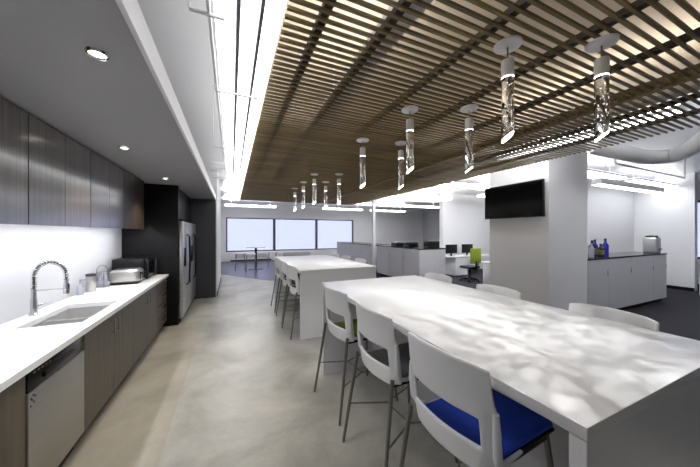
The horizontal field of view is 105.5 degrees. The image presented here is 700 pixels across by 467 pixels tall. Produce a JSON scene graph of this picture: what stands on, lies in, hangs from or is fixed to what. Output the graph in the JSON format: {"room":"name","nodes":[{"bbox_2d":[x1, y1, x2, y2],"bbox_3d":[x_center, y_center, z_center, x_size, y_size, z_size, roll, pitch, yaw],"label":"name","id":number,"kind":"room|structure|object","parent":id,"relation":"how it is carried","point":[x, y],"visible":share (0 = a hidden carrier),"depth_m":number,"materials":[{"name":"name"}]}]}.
{"room":"office kitchen","nodes":[
{"label":"office kitchen","id":0,"kind":"room"},
{"bbox_2d":[0,224,121,327],"bbox_3d":[-4.388,-0.020,5.599,0.140,3.300,20.200,0,0,-24],"label":"wall","id":1,"kind":"structure","parent":0,"point":[82,250],"depth_m":2.61,"materials":[{"name":"white paint"}]},
{"bbox_2d":[0,97,27,224],"bbox_3d":[-2.209,-0.440,1.353,0.375,0.770,0.888,0,0,-24],"label":"upper cabinet","id":2,"kind":"object","parent":1,"relation":"attached to","point":[13,120],"visible":1,"depth_m":1.71,"materials":[{"name":"brown wood"}]},
{"bbox_2d":[28,114,89,226],"bbox_3d":[-2.571,-0.440,2.166,0.375,0.770,0.888,0,0,-24],"label":"upper cabinet","id":3,"kind":"object","parent":1,"relation":"attached to","point":[58,165],"visible":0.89,"depth_m":2.13,"materials":[{"name":"brown wood"}]},
{"bbox_2d":[90,150,123,228],"bbox_3d":[-2.934,-0.440,2.979,0.375,0.770,0.888,0,0,-24],"label":"upper cabinet","id":4,"kind":"object","parent":1,"relation":"attached to","point":[106,178],"visible":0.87,"depth_m":2.96,"materials":[{"name":"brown wood"}]},
{"bbox_2d":[124,170,143,228],"bbox_3d":[-3.296,-0.440,3.792,0.375,0.770,0.888,0,0,-24],"label":"upper cabinet","id":5,"kind":"object","parent":1,"relation":"attached to","point":[133,186],"visible":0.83,"depth_m":3.80,"materials":[{"name":"brown wood"}]},
{"bbox_2d":[0,0,214,199],"bbox_3d":[-1.874,-0.905,1.694,1.275,0.130,10.620,0,0,-24],"label":"ceiling","id":6,"kind":"structure","parent":0,"point":[46,70],"depth_m":1.54,"materials":[{"name":"paint"}]},
{"bbox_2d":[84,47,109,60],"bbox_3d":[-1.176,-0.832,1.239,0.090,0.015,0.090,0,0,-24],"label":"recessed light","id":7,"kind":"object","parent":6,"relation":"in","point":[95,53],"visible":1,"depth_m":1.24,"materials":[{"name":"silver metal"}]},
{"bbox_2d":[188,199,215,298],"bbox_3d":[-4.008,0.395,6.507,1.294,2.470,0.090,0,0,-24],"label":"wall","id":8,"kind":"structure","parent":0,"point":[203,211],"depth_m":6.64,"materials":[{"name":"paint"}]},
{"bbox_2d":[205,167,220,295],"bbox_3d":[-4.543,-0.020,7.741,1.320,3.300,2.560,0,0,-24],"label":"wall","id":9,"kind":"structure","parent":0,"point":[216,184],"depth_m":7.07,"materials":[{"name":"white paint"}]},
{"bbox_2d":[115,0,215,199],"bbox_3d":[-1.285,-0.909,1.967,0.023,0.142,10.640,0,0,-24],"label":"trim","id":10,"kind":"structure","parent":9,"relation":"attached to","point":[131,11],"depth_m":1.43,"materials":[{"name":"paint"}]},
{"bbox_2d":[60,260,469,466],"bbox_3d":[2.764,1.677,8.785,15.800,0.105,20.200,0,0,-24],"label":"floor","id":11,"kind":"structure","parent":0,"point":[225,385],"depth_m":2.52,"materials":[{"name":"concrete"}]},
{"bbox_2d":[0,376,24,466],"bbox_3d":[-1.886,1.196,0.980,0.661,0.868,0.783,0,0,-24],"label":"base cabinet","id":12,"kind":"object","parent":11,"relation":"on","point":[12,399],"visible":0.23,"depth_m":1.38,"materials":[{"name":"brown wood"}]},
{"bbox_2d":[25,335,83,466],"bbox_3d":[-2.169,1.197,1.631,0.604,0.866,0.625,0,0,-24],"label":"dishwasher","id":13,"kind":"object","parent":11,"relation":"on","point":[54,390],"visible":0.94,"depth_m":1.69,"materials":[{"name":"silver metal"}]},
{"bbox_2d":[58,301,132,444],"bbox_3d":[-2.528,1.196,2.421,0.661,0.868,1.098,0,0,-24],"label":"base cabinet","id":14,"kind":"object","parent":11,"relation":"on","point":[108,347],"visible":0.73,"depth_m":2.40,"materials":[{"name":"brown wood"}]},
{"bbox_2d":[127,284,157,373],"bbox_3d":[-2.978,1.196,3.430,0.661,0.868,1.108,0,0,-24],"label":"base cabinet","id":15,"kind":"object","parent":11,"relation":"on","point":[145,307],"visible":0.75,"depth_m":3.45,"materials":[{"name":"brown wood"}]},
{"bbox_2d":[0,274,168,391],"bbox_3d":[-2.443,0.740,2.215,0.650,0.040,5.035,0,0,-24],"label":"countertop","id":16,"kind":"structure","parent":15,"relation":"on","point":[23,349],"depth_m":2.00,"materials":[{"name":"white stone"}]},
{"bbox_2d":[28,260,69,316],"bbox_3d":[-2.672,0.479,2.359,0.240,0.482,0.176,0,0,11],"label":"spring faucet","id":17,"kind":"object","parent":16,"relation":"on","point":[34,306],"visible":1,"depth_m":2.33,"materials":[{"name":"silver metal"}]},
{"bbox_2d":[31,305,109,326],"bbox_3d":[-2.489,0.846,2.405,0.382,0.169,0.732,0,0,-24],"label":"sink","id":18,"kind":"object","parent":16,"relation":"in","point":[75,315],"visible":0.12,"depth_m":2.60,"materials":[{"name":"metal"}]},
{"bbox_2d":[77,279,84,295],"bbox_3d":[-3.114,0.629,3.079,0.073,0.181,0.056,0,0,-24],"label":"soap pump","id":19,"kind":"object","parent":16,"relation":"on","point":[79,286],"visible":1,"depth_m":3.06,"materials":[{"name":"plastic"}]},
{"bbox_2d":[85,273,95,291],"bbox_3d":[-3.176,0.609,3.260,0.098,0.222,0.098,0,0,-24],"label":"canister","id":20,"kind":"object","parent":16,"relation":"on","point":[90,279],"visible":1,"depth_m":3.22,"materials":[{"name":"metal"}]},
{"bbox_2d":[96,265,108,287],"bbox_3d":[-3.285,0.574,3.529,0.126,0.293,0.126,0,0,-24],"label":"wire caddy","id":21,"kind":"object","parent":16,"relation":"on","point":[103,272],"visible":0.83,"depth_m":3.50,"materials":[{"name":"grey metal"}]},
{"bbox_2d":[109,267,145,284],"bbox_3d":[-3.180,0.617,3.821,0.360,0.206,0.290,0,0,-24],"label":"toaster","id":22,"kind":"object","parent":16,"relation":"on","point":[120,276],"visible":1,"depth_m":3.71,"materials":[{"name":"metal"}]},
{"bbox_2d":[112,256,155,279],"bbox_3d":[-3.382,0.557,4.224,0.460,0.325,0.530,0,0,-24],"label":"microwave","id":23,"kind":"object","parent":16,"relation":"on","point":[148,263],"visible":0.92,"depth_m":4.05,"materials":[{"name":"black plastic"}]},
{"bbox_2d":[122,184,190,326],"bbox_3d":[-3.807,0.397,5.455,0.795,2.466,1.985,0,0,-24],"label":"refrigerator surround","id":24,"kind":"object","parent":11,"relation":"on","point":[165,206],"visible":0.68,"depth_m":4.63,"materials":[{"name":"black laminate"}]},
{"bbox_2d":[155,278,166,335],"bbox_3d":[-3.333,1.196,4.226,0.661,0.868,0.628,0,0,-24],"label":"drawer unit","id":25,"kind":"object","parent":11,"relation":"on","point":[162,286],"visible":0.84,"depth_m":4.35,"materials":[{"name":"brown wood"}]},
{"bbox_2d":[179,221,190,321],"bbox_3d":[-3.545,0.700,5.066,0.887,1.820,0.932,0,0,-24],"label":"refrigerator","id":26,"kind":"object","parent":11,"relation":"on","point":[184,227],"visible":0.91,"depth_m":4.96,"materials":[{"name":"metal"}]},
{"bbox_2d":[190,223,196,304],"bbox_3d":[-3.935,0.700,5.943,0.887,1.820,0.932,0,0,-24],"label":"refrigerator","id":27,"kind":"object","parent":11,"relation":"on","point":[192,226],"visible":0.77,"depth_m":6.07,"materials":[{"name":"metal"}]},
{"bbox_2d":[230,252,271,261],"bbox_3d":[-5.710,1.377,15.397,2.300,0.495,0.205,0,0,-24],"label":"radiator","id":28,"kind":"object","parent":11,"relation":"on","point":[261,256],"visible":0.7,"depth_m":15.32,"materials":[{"name":"white metal"}]},
{"bbox_2d":[235,253,266,257],"bbox_3d":[-5.672,1.310,15.312,1.700,0.240,0.020,0,0,-24],"label":"grille","id":29,"kind":"object","parent":28,"relation":"attached to","point":[259,255],"depth_m":15.32,"materials":[{"name":"grey metal"}]},
{"bbox_2d":[246,246,264,269],"bbox_3d":[-4.214,1.125,11.916,0.840,1.000,0.840,0,0,-24],"label":"round table","id":30,"kind":"object","parent":11,"relation":"on","point":[255,247],"visible":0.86,"depth_m":11.88,"materials":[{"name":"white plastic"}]},
{"bbox_2d":[271,257,299,312],"bbox_3d":[-1.353,1.074,5.801,0.659,1.115,0.570,0,0,-24],"label":"bar stool","id":31,"kind":"object","parent":11,"relation":"on","point":[277,260],"visible":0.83,"depth_m":5.58,"materials":[{"name":"white plastic"}]},
{"bbox_2d":[276,260,299,324],"bbox_3d":[-1.040,1.074,5.098,0.659,1.115,0.570,0,0,-26],"label":"bar stool","id":32,"kind":"object","parent":11,"relation":"on","point":[284,269],"visible":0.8,"depth_m":4.88,"materials":[{"name":"white plastic"}]},
{"bbox_2d":[281,264,299,339],"bbox_3d":[-0.746,1.074,4.440,0.659,1.115,0.570,0,0,-28],"label":"bar stool","id":33,"kind":"object","parent":11,"relation":"on","point":[292,270],"visible":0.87,"depth_m":4.18,"materials":[{"name":"white plastic"}]},
{"bbox_2d":[275,255,375,339],"bbox_3d":[-0.679,1.103,5.500,1.325,1.055,2.600,0,0,-24],"label":"bar table","id":34,"kind":"object","parent":11,"relation":"on","point":[314,270],"visible":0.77,"depth_m":4.25,"materials":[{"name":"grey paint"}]},
{"bbox_2d":[314,285,397,425],"bbox_3d":[0.051,1.074,2.650,0.659,1.115,0.570,0,0,-30],"label":"bar stool","id":35,"kind":"object","parent":11,"relation":"on","point":[336,301],"visible":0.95,"depth_m":2.43,"materials":[{"name":"white plastic"}]},
{"bbox_2d":[342,301,457,466],"bbox_3d":[0.357,1.074,1.976,0.659,1.115,0.570,0,0,-27],"label":"bar stool","id":36,"kind":"object","parent":11,"relation":"on","point":[390,364],"visible":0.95,"depth_m":1.79,"materials":[{"name":"white plastic"}]},
{"bbox_2d":[424,273,451,283],"bbox_3d":[0.887,1.074,3.231,0.659,1.115,0.570,0,0,-24],"label":"bar stool","id":37,"kind":"object","parent":11,"relation":"on","point":[436,276],"visible":0.14,"depth_m":3.35,"materials":[{"name":"white plastic"}]},
{"bbox_2d":[399,332,553,466],"bbox_3d":[0.628,1.074,1.341,0.659,1.115,0.570,0,0,-28],"label":"bar stool","id":38,"kind":"object","parent":11,"relation":"on","point":[481,426],"visible":1,"depth_m":1.21,"materials":[{"name":"white plastic"}]},
{"bbox_2d":[476,284,521,298],"bbox_3d":[1.207,1.074,2.464,0.659,1.115,0.570,0,0,-24],"label":"bar stool","id":39,"kind":"object","parent":11,"relation":"on","point":[500,290],"visible":0.16,"depth_m":2.57,"materials":[{"name":"white plastic"}]},
{"bbox_2d":[322,275,699,466],"bbox_3d":[0.790,1.103,2.202,1.325,1.055,2.520,0,0,-24],"label":"bar table","id":40,"kind":"object","parent":11,"relation":"on","point":[612,393],"visible":0.85,"depth_m":1.25,"materials":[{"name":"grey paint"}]},
{"bbox_2d":[568,303,659,330],"bbox_3d":[1.540,1.074,1.715,0.659,1.115,0.570,0,0,-22],"label":"bar stool","id":41,"kind":"object","parent":11,"relation":"on","point":[621,316],"visible":0.17,"depth_m":1.79,"materials":[{"name":"white plastic"}]},
{"bbox_2d":[221,203,422,261],"bbox_3d":[-1.183,-0.020,17.646,15.800,3.300,0.200,0,0,-24],"label":"wall","id":42,"kind":"structure","parent":0,"point":[407,226],"depth_m":18.17,"materials":[{"name":"white paint"}]},
{"bbox_2d":[226,217,273,251],"bbox_3d":[-5.789,0.105,15.550,2.640,1.950,0.120,0,0,-24],"label":"window","id":43,"kind":"structure","parent":42,"relation":"in","point":[226,217],"depth_m":15.37,"materials":[{"name":"white"}]},
{"bbox_2d":[274,218,316,250],"bbox_3d":[-3.377,0.105,16.624,2.640,1.950,0.120,0,0,-24],"label":"window","id":44,"kind":"structure","parent":42,"relation":"in","point":[275,219],"depth_m":16.46,"materials":[{"name":"white"}]},
{"bbox_2d":[317,219,352,249],"bbox_3d":[-0.984,0.105,17.691,2.600,1.950,0.120,0,0,-24],"label":"window","id":45,"kind":"structure","parent":42,"relation":"in","point":[317,219],"depth_m":17.48,"materials":[{"name":"white"}]},
{"bbox_2d":[372,200,375,265],"bbox_3d":[0.931,-0.020,10.431,0.110,3.300,0.100,0,0,-24],"label":"column","id":46,"kind":"structure","parent":0,"point":[373,201],"depth_m":10.39,"materials":[{"name":"white paint"}]},
{"bbox_2d":[137,0,699,210],"bbox_3d":[2.764,-1.745,8.785,15.800,0.150,20.200,0,0,-24],"label":"ceiling","id":47,"kind":"structure","parent":0,"point":[181,37],"depth_m":3.75,"materials":[{"name":"paint"}]},
{"bbox_2d":[188,0,223,20],"bbox_3d":[-0.643,-1.321,1.192,0.145,0.698,0.016,0,0,-24],"label":"rod","id":48,"kind":"object","parent":47,"relation":"hanging from","point":[191,9],"visible":1,"depth_m":1.18,"materials":[{"name":"white metal"}]},
{"bbox_2d":[206,0,225,174],"bbox_3d":[-0.704,-1.326,1.355,0.016,0.688,7.048,0,0,-24],"label":"conduit pipe","id":49,"kind":"object","parent":47,"relation":"hanging from","point":[207,1],"visible":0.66,"depth_m":1.56,"materials":[{"name":"white metal"}]},
{"bbox_2d":[213,0,236,110],"bbox_3d":[-0.552,-1.335,1.172,0.096,0.670,2.190,0,0,-24],"label":"linear light","id":50,"kind":"object","parent":47,"relation":"hanging from","point":[225,30],"visible":0.88,"depth_m":1.44,"materials":[{"name":"white plastic"}]},
{"bbox_2d":[232,0,240,200],"bbox_3d":[-1.845,-1.022,4.214,0.016,0.056,8.800,0,0,-24],"label":"rail","id":51,"kind":"object","parent":50,"relation":"attached to","point":[238,9],"visible":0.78,"depth_m":1.57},
{"bbox_2d":[221,105,233,168],"bbox_3d":[-1.447,-1.335,3.182,0.096,0.670,2.190,0,0,-24],"label":"linear light","id":52,"kind":"object","parent":47,"relation":"hanging from","point":[227,115],"visible":0.68,"depth_m":2.71,"materials":[{"name":"white plastic"}]},
{"bbox_2d":[213,86,244,150],"bbox_3d":[-1.404,-1.321,3.097,0.345,0.698,0.016,0,0,-24],"label":"rod","id":53,"kind":"object","parent":47,"relation":"hanging from","point":[213,86],"visible":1,"depth_m":3.03,"materials":[{"name":"white metal"}]},
{"bbox_2d":[226,168,232,189],"bbox_3d":[-2.342,-1.335,5.191,0.096,0.670,2.190,0,0,-24],"label":"linear light","id":54,"kind":"object","parent":47,"relation":"hanging from","point":[229,171],"visible":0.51,"depth_m":4.90,"materials":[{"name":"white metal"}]},
{"bbox_2d":[214,19,260,99],"bbox_3d":[-0.793,-1.321,1.891,0.310,0.698,0.016,0,0,-24],"label":"rod","id":55,"kind":"object","parent":47,"relation":"hanging from","point":[215,90],"visible":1,"depth_m":1.84,"materials":[{"name":"white metal"}]},
{"bbox_2d":[234,109,246,169],"bbox_3d":[-1.351,-1.335,3.224,0.082,0.670,2.190,0,0,-24],"label":"linear light","id":56,"kind":"object","parent":47,"relation":"hanging from","point":[240,117],"visible":0.56,"depth_m":2.76,"materials":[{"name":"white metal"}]},
{"bbox_2d":[238,170,245,189],"bbox_3d":[-2.155,-1.335,5.275,0.086,0.670,2.190,0,0,-24],"label":"linear light","id":57,"kind":"object","parent":47,"relation":"hanging from","point":[243,172],"visible":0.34,"depth_m":4.99,"materials":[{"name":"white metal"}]},
{"bbox_2d":[237,0,260,112],"bbox_3d":[-0.456,-1.335,1.215,0.082,0.670,2.190,0,0,-24],"label":"linear light","id":58,"kind":"object","parent":47,"relation":"hanging from","point":[249,13],"visible":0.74,"depth_m":1.43,"materials":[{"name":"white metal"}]},
{"bbox_2d":[241,112,258,170],"bbox_3d":[-1.260,-1.335,3.265,0.086,0.670,2.190,0,0,-24],"label":"linear light","id":59,"kind":"object","parent":47,"relation":"hanging from","point":[253,119],"visible":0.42,"depth_m":2.82,"materials":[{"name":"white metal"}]},
{"bbox_2d":[225,204,275,207],"bbox_3d":[-4.956,-1.490,13.337,2.400,0.360,0.300,0,0,-24],"label":"light","id":60,"kind":"object","parent":47,"relation":"hanging from","point":[225,204],"visible":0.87,"depth_m":13.25,"materials":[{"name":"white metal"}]},
{"bbox_2d":[250,0,286,114],"bbox_3d":[-0.364,-1.335,1.255,0.086,0.670,2.190,0,0,-24],"label":"linear light","id":61,"kind":"object","parent":47,"relation":"hanging from","point":[274,9],"visible":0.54,"depth_m":1.44,"materials":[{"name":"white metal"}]},
{"bbox_2d":[236,0,265,198],"bbox_3d":[-1.756,-1.022,4.254,0.016,0.056,8.800,0,0,-24],"label":"rail","id":62,"kind":"object","parent":61,"relation":"attached to","point":[263,2],"visible":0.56,"depth_m":1.58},
{"bbox_2d":[391,195,430,198],"bbox_3d":[1.961,-1.490,9.851,2.400,0.360,0.280,0,0,-24],"label":"light","id":63,"kind":"object","parent":47,"relation":"hanging from","point":[395,196],"visible":0.53,"depth_m":9.87,"materials":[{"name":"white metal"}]},
{"bbox_2d":[398,201,439,207],"bbox_3d":[3.562,-1.490,13.629,2.400,0.360,0.280,0,0,-24],"label":"light","id":64,"kind":"object","parent":47,"relation":"hanging from","point":[433,206],"visible":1,"depth_m":13.49,"materials":[{"name":"white metal"}]},
{"bbox_2d":[398,206,435,207],"bbox_3d":[3.562,-1.317,13.629,2.392,0.013,0.272,0,0,-24],"label":"diffuser","id":65,"kind":"object","parent":64,"relation":"attached to","point":[398,206],"depth_m":13.61,"materials":[{"name":"white"}]},
{"bbox_2d":[439,176,489,189],"bbox_3d":[3.019,-1.490,7.476,2.400,0.360,0.280,0,0,-24],"label":"light","id":66,"kind":"object","parent":47,"relation":"hanging from","point":[451,184],"visible":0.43,"depth_m":7.53,"materials":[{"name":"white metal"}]},
{"bbox_2d":[439,184,486,189],"bbox_3d":[3.019,-1.317,7.476,2.392,0.013,0.272,0,0,-24],"label":"diffuser","id":67,"kind":"object","parent":66,"relation":"attached to","point":[472,186],"depth_m":7.53,"materials":[{"name":"white"}]},
{"bbox_2d":[587,168,626,178],"bbox_3d":[5.417,-1.490,6.026,2.400,0.360,0.400,0,0,-24],"label":"light","id":68,"kind":"object","parent":47,"relation":"hanging from","point":[591,173],"visible":0.4,"depth_m":6.08,"materials":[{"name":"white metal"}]},
{"bbox_2d":[592,157,663,193],"bbox_3d":[6.123,-1.305,5.793,2.800,0.730,0.160,0,0,-24],"label":"linear light","id":69,"kind":"object","parent":47,"relation":"hanging from","point":[601,182],"visible":0.91,"depth_m":5.56,"materials":[{"name":"white metal"}]},
{"bbox_2d":[592,184,663,193],"bbox_3d":[6.123,-0.947,5.793,2.792,0.013,0.152,0,0,-24],"label":"diffuser","id":70,"kind":"object","parent":69,"relation":"attached to","point":[616,186],"depth_m":5.69,"materials":[{"name":"white"}]},
{"bbox_2d":[586,130,699,163],"bbox_3d":[4.505,-1.286,3.485,1.373,0.379,1.752,0,0,-2],"label":"air duct","id":71,"kind":"object","parent":47,"relation":"hanging from","point":[691,147],"visible":0.96,"depth_m":4.09,"materials":[{"name":"white metal"}]},
{"bbox_2d":[620,168,678,187],"bbox_3d":[8.157,-1.490,7.247,2.400,0.360,0.400,0,0,-24],"label":"light","id":72,"kind":"object","parent":47,"relation":"hanging from","point":[639,180],"visible":0.77,"depth_m":6.93,"materials":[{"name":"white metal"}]},
{"bbox_2d":[626,179,678,187],"bbox_3d":[8.157,-1.317,7.247,2.392,0.013,0.392,0,0,-24],"label":"diffuser","id":73,"kind":"object","parent":72,"relation":"attached to","point":[641,181],"depth_m":7.07,"materials":[{"name":"white"}]},
{"bbox_2d":[614,137,685,178],"bbox_3d":[5.404,-1.372,4.728,2.750,0.595,0.032,0,0,-24],"label":"pipe","id":74,"kind":"object","parent":47,"relation":"hanging from","point":[615,159],"visible":0.71,"depth_m":4.74,"materials":[{"name":"white metal"}]},
{"bbox_2d":[440,193,489,269],"bbox_3d":[6.325,-0.020,12.342,5.400,3.300,0.200,0,0,-24],"label":"wall","id":75,"kind":"structure","parent":0,"point":[462,218],"depth_m":11.65,"materials":[{"name":"white paint"}]},
{"bbox_2d":[240,0,699,204],"bbox_3d":[0.397,-1.259,4.315,3.786,0.542,9.960,0,0,-24],"label":"ceiling","id":76,"kind":"structure","parent":0,"point":[283,155],"depth_m":2.01,"materials":[{"name":"brown wood"}]},
{"bbox_2d":[300,181,306,207],"bbox_3d":[-0.917,-0.739,5.229,0.136,0.522,0.136,0,0,25],"label":"crystal pendant","id":77,"kind":"object","parent":76,"relation":"hanging from","point":[303,182],"visible":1,"depth_m":5.20,"materials":[{"name":"clear glass"}]},
{"bbox_2d":[310,173,317,203],"bbox_3d":[-0.608,-0.739,4.535,0.136,0.522,0.136,0,0,5],"label":"crystal pendant","id":78,"kind":"object","parent":76,"relation":"hanging from","point":[313,174],"visible":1,"depth_m":4.51,"materials":[{"name":"clear glass"}]},
{"bbox_2d":[322,181,328,207],"bbox_3d":[-0.479,-0.739,5.228,0.136,0.522,0.136,0,0,38],"label":"crystal pendant","id":79,"kind":"object","parent":76,"relation":"hanging from","point":[325,182],"visible":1,"depth_m":5.21,"materials":[{"name":"clear glass"}]},
{"bbox_2d":[335,173,342,204],"bbox_3d":[-0.188,-0.739,4.525,0.136,0.522,0.136,0,0,-22],"label":"crystal pendant","id":80,"kind":"object","parent":76,"relation":"hanging from","point":[338,180],"visible":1,"depth_m":4.50,"materials":[{"name":"clear glass"}]},
{"bbox_2d":[324,42,393,117],"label":"light","id":81,"kind":"object","parent":76,"relation":"hanging from","point":[383,44],"depth_m":1.75,"materials":[{"name":"white metal"}]},
{"bbox_2d":[356,138,368,188],"bbox_3d":[0.137,-0.739,2.863,0.136,0.522,0.136,0,0,19],"label":"crystal pendant","id":82,"kind":"object","parent":76,"relation":"hanging from","point":[360,140],"visible":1,"depth_m":2.84,"materials":[{"name":"white metal"}]},
{"bbox_2d":[395,141,405,189],"bbox_3d":[0.566,-0.739,2.956,0.136,0.522,0.136,0,0,7],"label":"crystal pendant","id":83,"kind":"object","parent":76,"relation":"hanging from","point":[399,143],"visible":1,"depth_m":2.93,"materials":[{"name":"white metal"}]},
{"bbox_2d":[401,105,418,173],"bbox_3d":[0.485,-0.739,2.154,0.136,0.522,0.136,0,0,15],"label":"crystal pendant","id":84,"kind":"object","parent":76,"relation":"hanging from","point":[410,109],"visible":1,"depth_m":2.13,"materials":[{"name":"white metal"}]},
{"bbox_2d":[460,104,477,172],"bbox_3d":[0.955,-0.739,2.133,0.136,0.522,0.136,0,0,5],"label":"crystal pendant","id":85,"kind":"object","parent":76,"relation":"hanging from","point":[468,108],"visible":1,"depth_m":2.11,"materials":[{"name":"white metal"}]},
{"bbox_2d":[493,35,522,143],"bbox_3d":[0.837,-0.739,1.413,0.136,0.522,0.136,0,0,27],"label":"crystal pendant","id":86,"kind":"object","parent":76,"relation":"hanging from","point":[509,44],"visible":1,"depth_m":1.39,"materials":[{"name":"clear glass"}]},
{"bbox_2d":[502,113,593,148],"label":"light","id":87,"kind":"object","parent":76,"relation":"hanging from","point":[592,113],"depth_m":2.81,"materials":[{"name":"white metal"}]},
{"bbox_2d":[523,130,593,154],"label":"light","id":88,"kind":"object","parent":76,"relation":"hanging from","point":[587,130],"depth_m":3.81,"materials":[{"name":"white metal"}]},
{"bbox_2d":[584,33,619,141],"bbox_3d":[1.325,-0.739,1.400,0.136,0.522,0.136,0,0,19],"label":"crystal pendant","id":89,"kind":"object","parent":76,"relation":"hanging from","point":[601,64],"visible":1,"depth_m":1.38,"materials":[{"name":"white metal"}]},
{"bbox_2d":[610,104,687,130],"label":"light","id":90,"kind":"object","parent":76,"relation":"hanging from","point":[671,109],"depth_m":3.03,"materials":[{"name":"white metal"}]},
{"bbox_2d":[610,85,691,116],"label":"light","id":91,"kind":"object","parent":76,"relation":"hanging from","point":[678,87],"depth_m":2.19,"materials":[{"name":"white metal"}]},
{"bbox_2d":[243,0,699,182],"bbox_3d":[0.393,-1.545,4.302,3.740,0.030,9.940,0,0,-24],"label":"ceiling","id":92,"kind":"structure","parent":0,"point":[673,7],"depth_m":2.19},
{"bbox_2d":[376,269,699,340],"bbox_3d":[4.835,1.627,9.543,10.400,0.006,19.500,0,0,-24],"label":"floor","id":93,"kind":"structure","parent":0,"point":[678,313],"depth_m":5.63,"materials":[{"name":"carpet"}]},
{"bbox_2d":[278,250,313,256],"bbox_3d":[-3.312,1.377,16.465,2.250,0.495,0.205,0,0,-24],"label":"radiator","id":94,"kind":"object","parent":93,"relation":"on","point":[280,253],"visible":0.7,"depth_m":16.35,"materials":[{"name":"white metal"}]},
{"bbox_2d":[283,252,309,255],"bbox_3d":[-3.279,1.310,16.378,1.640,0.240,0.020,0,0,-24],"label":"grille","id":95,"kind":"object","parent":94,"relation":"attached to","point":[284,253],"depth_m":16.38,"materials":[{"name":"grey metal"}]},
{"bbox_2d":[337,242,389,272],"bbox_3d":[0.477,1.052,12.583,0.897,1.144,3.820,0,0,-24],"label":"credenza","id":96,"kind":"object","parent":93,"relation":"on","point":[362,250],"visible":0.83,"depth_m":11.93,"materials":[{"name":"grey laminate"}]},
{"bbox_2d":[377,245,445,276],"bbox_3d":[2.021,1.052,9.302,1.047,1.144,2.570,0,0,-24],"label":"credenza","id":97,"kind":"object","parent":93,"relation":"on","point":[392,261],"visible":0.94,"depth_m":8.42,"materials":[{"name":"grey laminate"}]},
{"bbox_2d":[424,241,439,247],"bbox_3d":[2.530,0.365,8.352,0.480,0.230,0.300,0,0,-24],"label":"printer","id":98,"kind":"object","parent":97,"relation":"on","point":[427,244],"visible":0.97,"depth_m":8.24,"materials":[{"name":"black plastic"}]},
{"bbox_2d":[445,254,489,275],"bbox_3d":[4.578,1.257,10.551,2.250,0.734,0.750,0,0,-24],"label":"office desk","id":99,"kind":"object","parent":93,"relation":"on","point":[452,263],"visible":0.66,"depth_m":10.03,"materials":[{"name":"laminate"}]},
{"bbox_2d":[446,244,456,255],"bbox_3d":[3.898,0.670,10.221,0.560,0.440,0.160,0,0,-24],"label":"computer monitor","id":100,"kind":"object","parent":99,"relation":"on","point":[452,248],"visible":0.91,"depth_m":10.22,"materials":[{"name":"black plastic"}]},
{"bbox_2d":[462,244,472,254],"bbox_3d":[4.656,0.670,10.559,0.560,0.440,0.160,0,0,-24],"label":"computer monitor","id":101,"kind":"object","parent":99,"relation":"on","point":[466,248],"visible":0.72,"depth_m":10.51,"materials":[{"name":"black plastic"}]},
{"bbox_2d":[460,248,480,281],"bbox_3d":[4.074,1.067,8.985,0.565,1.114,0.610,0,0,-24],"label":"office chair","id":102,"kind":"object","parent":93,"relation":"on","point":[475,253],"visible":0.99,"depth_m":8.76,"materials":[{"name":"green fabric"}]},
{"bbox_2d":[481,261,489,283],"bbox_3d":[5.251,1.257,8.388,2.380,0.734,0.650,0,0,-24],"label":"office desk","id":103,"kind":"object","parent":93,"relation":"on","point":[486,264],"visible":0.07,"depth_m":8.05,"materials":[{"name":"laminate"}]},
{"bbox_2d":[587,251,666,309],"bbox_3d":[5.822,1.052,5.877,3.390,1.144,0.622,0,0,-24],"label":"credenza","id":104,"kind":"object","parent":93,"relation":"on","point":[618,280],"visible":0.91,"depth_m":5.52,"materials":[{"name":"grey laminate"}]},
{"bbox_2d":[597,244,603,256],"bbox_3d":[5.084,0.350,5.396,0.112,0.260,0.110,0,0,-24],"label":"bottle","id":105,"kind":"object","parent":104,"relation":"on","point":[600,250],"visible":1,"depth_m":5.37,"materials":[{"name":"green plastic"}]},
{"bbox_2d":[602,239,608,255],"bbox_3d":[5.324,0.300,5.546,0.110,0.360,0.108,0,0,-24],"label":"bottle","id":106,"kind":"object","parent":104,"relation":"on","point":[605,245],"visible":0.91,"depth_m":5.51,"materials":[{"name":"blue plastic"}]},
{"bbox_2d":[643,235,661,252],"bbox_3d":[7.242,0.265,6.352,0.260,0.430,0.290,0,0,-24],"label":"toaster","id":107,"kind":"object","parent":104,"relation":"on","point":[651,243],"visible":1,"depth_m":6.29,"materials":[{"name":"silver metal"}]},
{"bbox_2d":[490,134,586,309],"bbox_3d":[3.622,-0.020,5.177,1.170,3.300,1.110,0,0,-24],"label":"column","id":108,"kind":"structure","parent":0,"point":[544,258],"depth_m":4.71,"materials":[{"name":"white paint"}]},
{"bbox_2d":[485,179,544,218],"bbox_3d":[3.029,-0.590,4.962,0.087,0.630,1.120,0,0,-24],"label":"television","id":109,"kind":"object","parent":108,"relation":"attached to","point":[523,199],"visible":1,"depth_m":4.85,"materials":[{"name":"black plastic"}]},
{"bbox_2d":[423,180,699,283],"bbox_3d":[9.615,-0.020,11.837,0.200,3.300,20.200,0,0,-24],"label":"wall","id":110,"kind":"structure","parent":0,"point":[431,218],"depth_m":19.46,"materials":[{"name":"grey paint"}]},
{"bbox_2d":[587,178,633,253],"bbox_3d":[6.405,-0.020,7.369,5.700,3.300,0.150,0,0,-24],"label":"wall","id":111,"kind":"structure","parent":0,"point":[610,211],"depth_m":7.89,"materials":[{"name":"grey paint"}]},
{"bbox_2d":[634,172,696,290],"bbox_3d":[9.346,-0.020,8.017,0.200,3.300,1.360,0,0,-24],"label":"wall","id":112,"kind":"structure","parent":0,"point":[670,215],"depth_m":7.69,"materials":[{"name":"white paint"}]},
{"bbox_2d":[666,285,694,291],"bbox_3d":[9.279,1.580,7.905,0.015,0.100,1.210,0,0,-24],"label":"baseboard","id":113,"kind":"structure","parent":112,"relation":"attached to","point":[667,286],"depth_m":7.58,"materials":[{"name":"black rubber"}]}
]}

